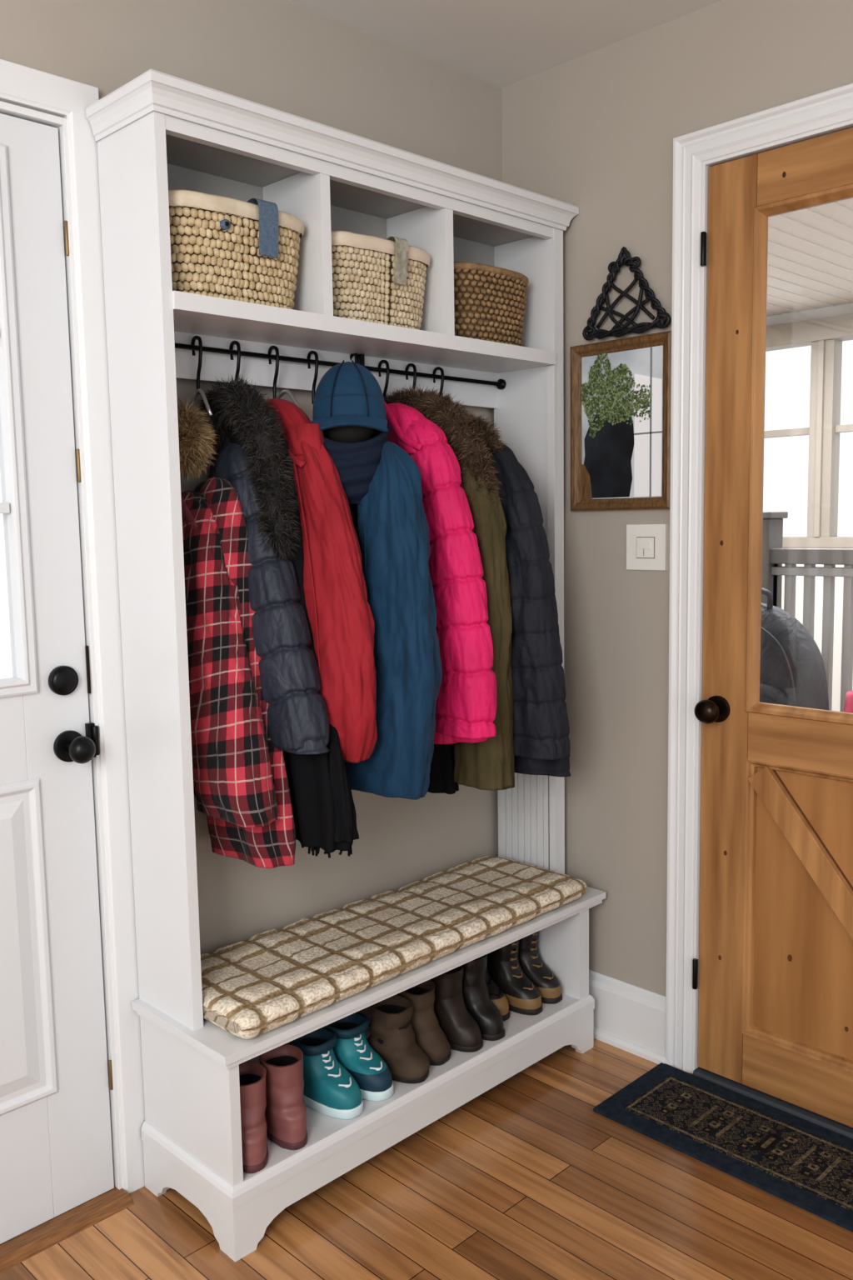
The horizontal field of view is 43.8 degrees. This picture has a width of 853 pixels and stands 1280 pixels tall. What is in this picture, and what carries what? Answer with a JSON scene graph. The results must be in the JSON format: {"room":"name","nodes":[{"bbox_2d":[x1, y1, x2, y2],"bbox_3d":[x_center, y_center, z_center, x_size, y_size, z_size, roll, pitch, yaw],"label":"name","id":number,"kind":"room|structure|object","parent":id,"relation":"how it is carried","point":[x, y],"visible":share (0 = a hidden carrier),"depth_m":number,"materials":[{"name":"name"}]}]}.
{"room":"mudroom","nodes":[
{"label":"mudroom","id":0,"kind":"room"},
{"bbox_2d":[0,0,502,954],"bbox_3d":[-1.178,-0.030,1.493,4.015,2.385,0.100,-7,9,-44],"label":"wall","id":1,"kind":"structure","parent":0,"point":[287,56],"depth_m":2.28,"materials":[{"name":"beige paint"}]},
{"bbox_2d":[0,113,114,1244],"bbox_3d":[-0.907,0.127,1.681,0.830,1.994,0.116,-7,9,-44],"label":"door","id":2,"kind":"structure","parent":1,"relation":"in","point":[56,1151],"depth_m":1.92,"materials":[{"name":"white wood"}]},
{"bbox_2d":[0,59,144,1193],"bbox_3d":[-0.951,0.089,1.718,0.963,2.090,0.118,-7,9,-44],"label":"trim","id":3,"kind":"structure","parent":1,"relation":"attached to","point":[23,86],"depth_m":1.97,"materials":[{"name":"white wood"}]},
{"bbox_2d":[0,1038,852,1279],"bbox_3d":[0.411,1.153,1.669,6.300,0.060,4.750,-7,9,-44],"label":"floor","id":4,"kind":"structure","parent":0,"point":[522,1180],"depth_m":2.00,"materials":[{"name":"brown wood"}]},
{"bbox_2d":[0,1185,134,1272],"bbox_3d":[-0.897,1.124,1.801,0.836,0.013,0.094,-7,9,-44],"label":"threshold","id":5,"kind":"object","parent":4,"relation":"on","point":[41,1237],"visible":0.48,"depth_m":1.98,"materials":[{"name":"brown wood"}]},
{"bbox_2d":[85,69,605,1261],"bbox_3d":[-0.069,0.031,2.281,1.146,2.050,0.318,-7,9,-44],"label":"hall tree","id":6,"kind":"object","parent":4,"relation":"on","point":[158,132],"visible":0.68,"depth_m":2.02,"materials":[{"name":"white paint"}]},
{"bbox_2d":[176,335,295,868],"bbox_3d":[-0.373,-0.076,2.009,0.168,1.004,0.292,-7,9,-44],"label":"jacket","id":7,"kind":"object","parent":6,"relation":"hanging from","point":[241,785],"visible":0.79,"depth_m":1.98,"materials":[{"name":"red fabric"}]},
{"bbox_2d":[168,189,304,309],"bbox_3d":[-0.381,-0.710,1.982,0.324,0.191,0.199,-7,9,-44],"label":"woven basket","id":8,"kind":"object","parent":6,"relation":"on","point":[222,247],"visible":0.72,"depth_m":1.91,"materials":[{"name":"brown wicker"}]},
{"bbox_2d":[239,1061,268,1173],"bbox_3d":[-0.340,0.885,1.989,0.082,0.156,0.149,-5,7,-31],"label":"boot","id":9,"kind":"object","parent":6,"relation":"on","point":[252,1075],"visible":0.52,"depth_m":1.94,"materials":[{"name":"red"}]},
{"bbox_2d":[195,340,359,858],"bbox_3d":[-0.287,-0.084,2.054,0.354,1.002,0.150,5,9,43],"label":"coat","id":10,"kind":"object","parent":6,"relation":"hanging from","point":[255,460],"visible":0.89,"depth_m":2.00,"materials":[{"name":"black fabric"}]},
{"bbox_2d":[259,1044,307,1149],"bbox_3d":[-0.279,0.877,2.055,0.087,0.156,0.148,-7,9,-44],"label":"boot","id":11,"kind":"object","parent":6,"relation":"on","point":[286,1108],"visible":0.83,"depth_m":2.01,"materials":[{"name":"red"}]},
{"bbox_2d":[261,345,377,762],"bbox_3d":[-0.213,-0.182,2.098,0.137,0.816,0.334,-6,8,-37],"label":"jacket","id":12,"kind":"object","parent":6,"relation":"hanging from","point":[340,614],"visible":0.62,"depth_m":2.01,"materials":[{"name":"red fabric"}]},
{"bbox_2d":[290,1026,363,1119],"bbox_3d":[-0.209,0.877,2.157,0.091,0.130,0.185,-7,9,-44],"label":"sneaker","id":13,"kind":"object","parent":6,"relation":"on","point":[330,1090],"visible":0.82,"depth_m":2.13,"materials":[{"name":"teal"}]},
{"bbox_2d":[311,353,390,504],"bbox_3d":[-0.130,-0.447,2.186,0.166,0.335,0.304,1,7,16],"label":"hat","id":14,"kind":"object","parent":6,"relation":"attached to","point":[349,407],"visible":0.75,"depth_m":2.07,"materials":[{"name":"blue fabric"}]},
{"bbox_2d":[323,1011,394,1101],"bbox_3d":[-0.147,0.869,2.224,0.091,0.130,0.185,-7,9,-44],"label":"sneaker","id":15,"kind":"object","parent":6,"relation":"on","point":[352,1050],"visible":0.7,"depth_m":2.19,"materials":[{"name":"teal"}]},
{"bbox_2d":[306,350,442,799],"bbox_3d":[-0.112,-0.149,2.160,0.153,0.900,0.388,-7,9,-44],"label":"coat","id":16,"kind":"object","parent":6,"relation":"hanging from","point":[390,522],"visible":0.62,"depth_m":2.05,"materials":[{"name":"blue fabric"}]},
{"bbox_2d":[330,230,430,329],"bbox_3d":[-0.133,-0.739,2.230,0.302,0.184,0.195,-7,9,-44],"label":"woven basket","id":17,"kind":"object","parent":6,"relation":"on","point":[376,279],"visible":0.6,"depth_m":2.16,"materials":[{"name":"brown wicker"}]},
{"bbox_2d":[200,855,586,1039],"bbox_3d":[-0.071,0.633,2.328,1.011,0.062,0.318,-7,9,-44],"label":"bench cushion","id":18,"kind":"object","parent":6,"relation":"on","point":[270,980],"visible":0.9,"depth_m":2.21,"materials":[{"name":"beige fabric"}]},
{"bbox_2d":[366,995,429,1083],"bbox_3d":[-0.065,0.850,2.273,0.089,0.153,0.158,-7,9,-44],"label":"boot","id":19,"kind":"object","parent":6,"relation":"on","point":[392,1036],"visible":0.93,"depth_m":2.24,"materials":[{"name":"brown leather"}]},
{"bbox_2d":[396,980,451,1065],"bbox_3d":[-0.015,0.839,2.349,0.084,0.158,0.157,-7,9,-44],"label":"boot","id":20,"kind":"object","parent":6,"relation":"on","point":[431,1038],"visible":0.59,"depth_m":2.31,"materials":[{"name":"brown leather"}]},
{"bbox_2d":[378,360,496,744],"bbox_3d":[0.010,-0.199,2.286,0.142,0.835,0.381,-7,9,-44],"label":"puffer jacket","id":21,"kind":"object","parent":6,"relation":"hanging from","point":[466,705],"visible":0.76,"depth_m":2.18,"materials":[{"name":"pink fabric"}]},
{"bbox_2d":[384,363,514,794],"bbox_3d":[0.042,-0.145,2.381,0.359,0.965,0.150,4,8,39],"label":"coat","id":22,"kind":"object","parent":6,"relation":"hanging from","point":[489,764],"visible":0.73,"depth_m":2.28,"materials":[{"name":"green fabric"}]},
{"bbox_2d":[430,965,483,1052],"bbox_3d":[0.056,0.825,2.404,0.080,0.171,0.161,-7,9,-44],"label":"boot","id":23,"kind":"object","parent":6,"relation":"on","point":[462,1032],"visible":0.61,"depth_m":2.37,"materials":[{"name":"black leather"}]},
{"bbox_2d":[462,954,504,1040],"bbox_3d":[0.113,0.815,2.459,0.076,0.176,0.162,-7,9,-44],"label":"boot","id":24,"kind":"object","parent":6,"relation":"on","point":[478,1003],"visible":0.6,"depth_m":2.43,"materials":[{"name":"black leather"}]},
{"bbox_2d":[454,261,529,345],"bbox_3d":[0.112,-0.766,2.480,0.294,0.172,0.183,-7,9,-44],"label":"woven basket","id":25,"kind":"object","parent":6,"relation":"on","point":[490,302],"visible":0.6,"depth_m":2.40,"materials":[{"name":"brown wicker"}]},
{"bbox_2d":[485,967,509,1020],"bbox_3d":[0.129,0.809,2.553,0.072,0.166,0.171,-7,9,-44],"label":"boot","id":26,"kind":"object","parent":6,"relation":"on","point":[497,997],"visible":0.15,"depth_m":2.51,"materials":[{"name":"black leather"}]},
{"bbox_2d":[432,366,571,776],"bbox_3d":[0.168,-0.168,2.432,0.168,0.935,0.413,-6,8,-41],"label":"coat","id":27,"kind":"object","parent":6,"relation":"hanging from","point":[541,722],"visible":0.56,"depth_m":2.30,"materials":[{"name":"black fabric"}]},
{"bbox_2d":[487,939,542,1014],"bbox_3d":[0.207,0.802,2.584,0.074,0.171,0.176,-7,9,-44],"label":"boot","id":28,"kind":"object","parent":6,"relation":"on","point":[523,997],"visible":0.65,"depth_m":2.56,"materials":[{"name":"black leather"}]},
{"bbox_2d":[518,930,562,1004],"bbox_3d":[0.262,0.795,2.642,0.075,0.171,0.176,-7,9,-44],"label":"boot","id":29,"kind":"object","parent":6,"relation":"on","point":[532,964],"visible":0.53,"depth_m":2.61,"materials":[{"name":"black leather"}]},
{"bbox_2d":[593,1062,852,1231],"bbox_3d":[0.696,1.050,2.225,0.276,0.012,0.645,-7,9,-44],"label":"door mat","id":30,"kind":"object","parent":4,"relation":"on","point":[807,1165],"visible":1,"depth_m":2.23,"materials":[{"name":"blue carpet"}]},
{"bbox_2d":[693,1066,852,1139],"bbox_3d":[0.960,1.043,2.248,0.122,0.012,0.826,-7,9,-44],"label":"threshold","id":31,"kind":"object","parent":4,"relation":"on","point":[820,1120],"visible":0.45,"depth_m":2.36,"materials":[{"name":"grey metal"}]},
{"bbox_2d":[761,511,852,711],"bbox_3d":[1.374,0.298,2.963,0.110,1.320,1.730,-7,9,-44],"label":"porch railing","id":32,"kind":"object","parent":4,"relation":"on","point":[774,556],"visible":0.2,"depth_m":3.12,"materials":[{"name":"grey wood"}]},
{"bbox_3d":[1.008,0.645,2.999,0.400,0.635,0.750,-7,9,-44],"label":"side table","id":33,"kind":"object","parent":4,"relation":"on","visible":0},
{"bbox_2d":[760,587,829,709],"bbox_3d":[0.930,0.088,2.983,0.207,0.475,0.382,-7,9,-44],"label":"backpack","id":34,"kind":"object","parent":33,"relation":"on","point":[792,670],"visible":0.27,"depth_m":2.87,"materials":[{"name":"fabric"}]},
{"bbox_2d":[844,690,852,713],"bbox_3d":[1.179,0.214,2.810,0.124,0.255,0.170,-7,9,-44],"label":"tote bag","id":35,"kind":"object","parent":33,"relation":"on","point":[848,707],"visible":0.29,"depth_m":2.80,"materials":[{"name":"fabric"}]},
{"bbox_2d":[290,0,722,88],"bbox_3d":[0.001,-1.127,0.158,4.015,0.050,3.500,-7,9,-44],"label":"ceiling","id":36,"kind":"structure","parent":0,"point":[501,43],"depth_m":2.32,"materials":[{"name":"white paint"}]},
{"bbox_2d":[501,0,852,995],"bbox_3d":[1.444,-0.090,1.628,0.100,2.385,3.400,-7,9,-44],"label":"wall","id":37,"kind":"structure","parent":0,"point":[594,132],"depth_m":2.52,"materials":[{"name":"beige paint"}]},
{"bbox_2d":[570,330,671,510],"bbox_3d":[0.455,-0.504,2.490,0.020,0.394,0.282,-7,9,-44],"label":"wall mirror","id":38,"kind":"object","parent":37,"relation":"attached to","point":[621,388],"visible":1,"depth_m":2.49,"materials":[{"name":"brown wood"}]},
{"bbox_2d":[582,246,670,340],"bbox_3d":[0.457,-0.801,2.437,0.018,0.200,0.242,-7,9,-44],"label":"wall ornament","id":39,"kind":"object","parent":37,"relation":"attached to","point":[662,320],"visible":1,"depth_m":2.43,"materials":[{"name":"black metal"}]},
{"bbox_2d":[589,969,665,1064],"bbox_3d":[0.398,0.924,2.724,0.030,0.162,0.514,-7,9,-44],"label":"baseboard","id":40,"kind":"structure","parent":37,"relation":"attached to","point":[631,1018],"depth_m":2.62,"materials":[{"name":"white wood"}]},
{"bbox_2d":[626,524,667,570],"bbox_3d":[0.512,-0.216,2.476,0.010,0.106,0.107,-7,9,-44],"label":"light switch","id":41,"kind":"object","parent":37,"relation":"attached to","point":[647,544],"visible":1,"depth_m":2.47,"materials":[{"name":"white plastic"}]},
{"bbox_2d":[665,82,852,1073],"bbox_3d":[0.940,-0.010,2.131,0.124,2.131,0.970,-7,9,-44],"label":"trim","id":42,"kind":"structure","parent":37,"relation":"attached to","point":[831,111],"depth_m":2.38,"materials":[{"name":"white wood"}]},
{"bbox_2d":[692,127,852,1127],"bbox_3d":[0.900,0.024,2.100,0.110,2.040,0.826,-7,9,-44],"label":"door","id":43,"kind":"structure","parent":37,"relation":"in","point":[776,1018],"depth_m":2.31,"materials":[{"name":"brown wood"}]},
{"bbox_2d":[766,197,852,316],"bbox_3d":[1.195,-1.293,3.428,2.285,0.054,3.050,-7,9,-44],"label":"ceiling","id":44,"kind":"structure","parent":0,"point":[810,252],"depth_m":3.59,"materials":[{"name":"white wood"}]},
{"bbox_2d":[766,303,852,711],"bbox_3d":[1.211,-0.356,3.533,2.285,2.500,3.050,-7,9,-44],"label":"wall","id":45,"kind":"structure","parent":0,"point":[847,308],"depth_m":4.54,"materials":[{"name":"white wood"}]},
{"bbox_2d":[764,313,852,547],"bbox_3d":[1.943,-0.844,4.226,0.110,0.950,3.060,-7,9,-44],"label":"window","id":46,"kind":"structure","parent":45,"relation":"in","point":[826,336],"depth_m":4.46,"materials":[{"name":"beige wood"}]}
]}

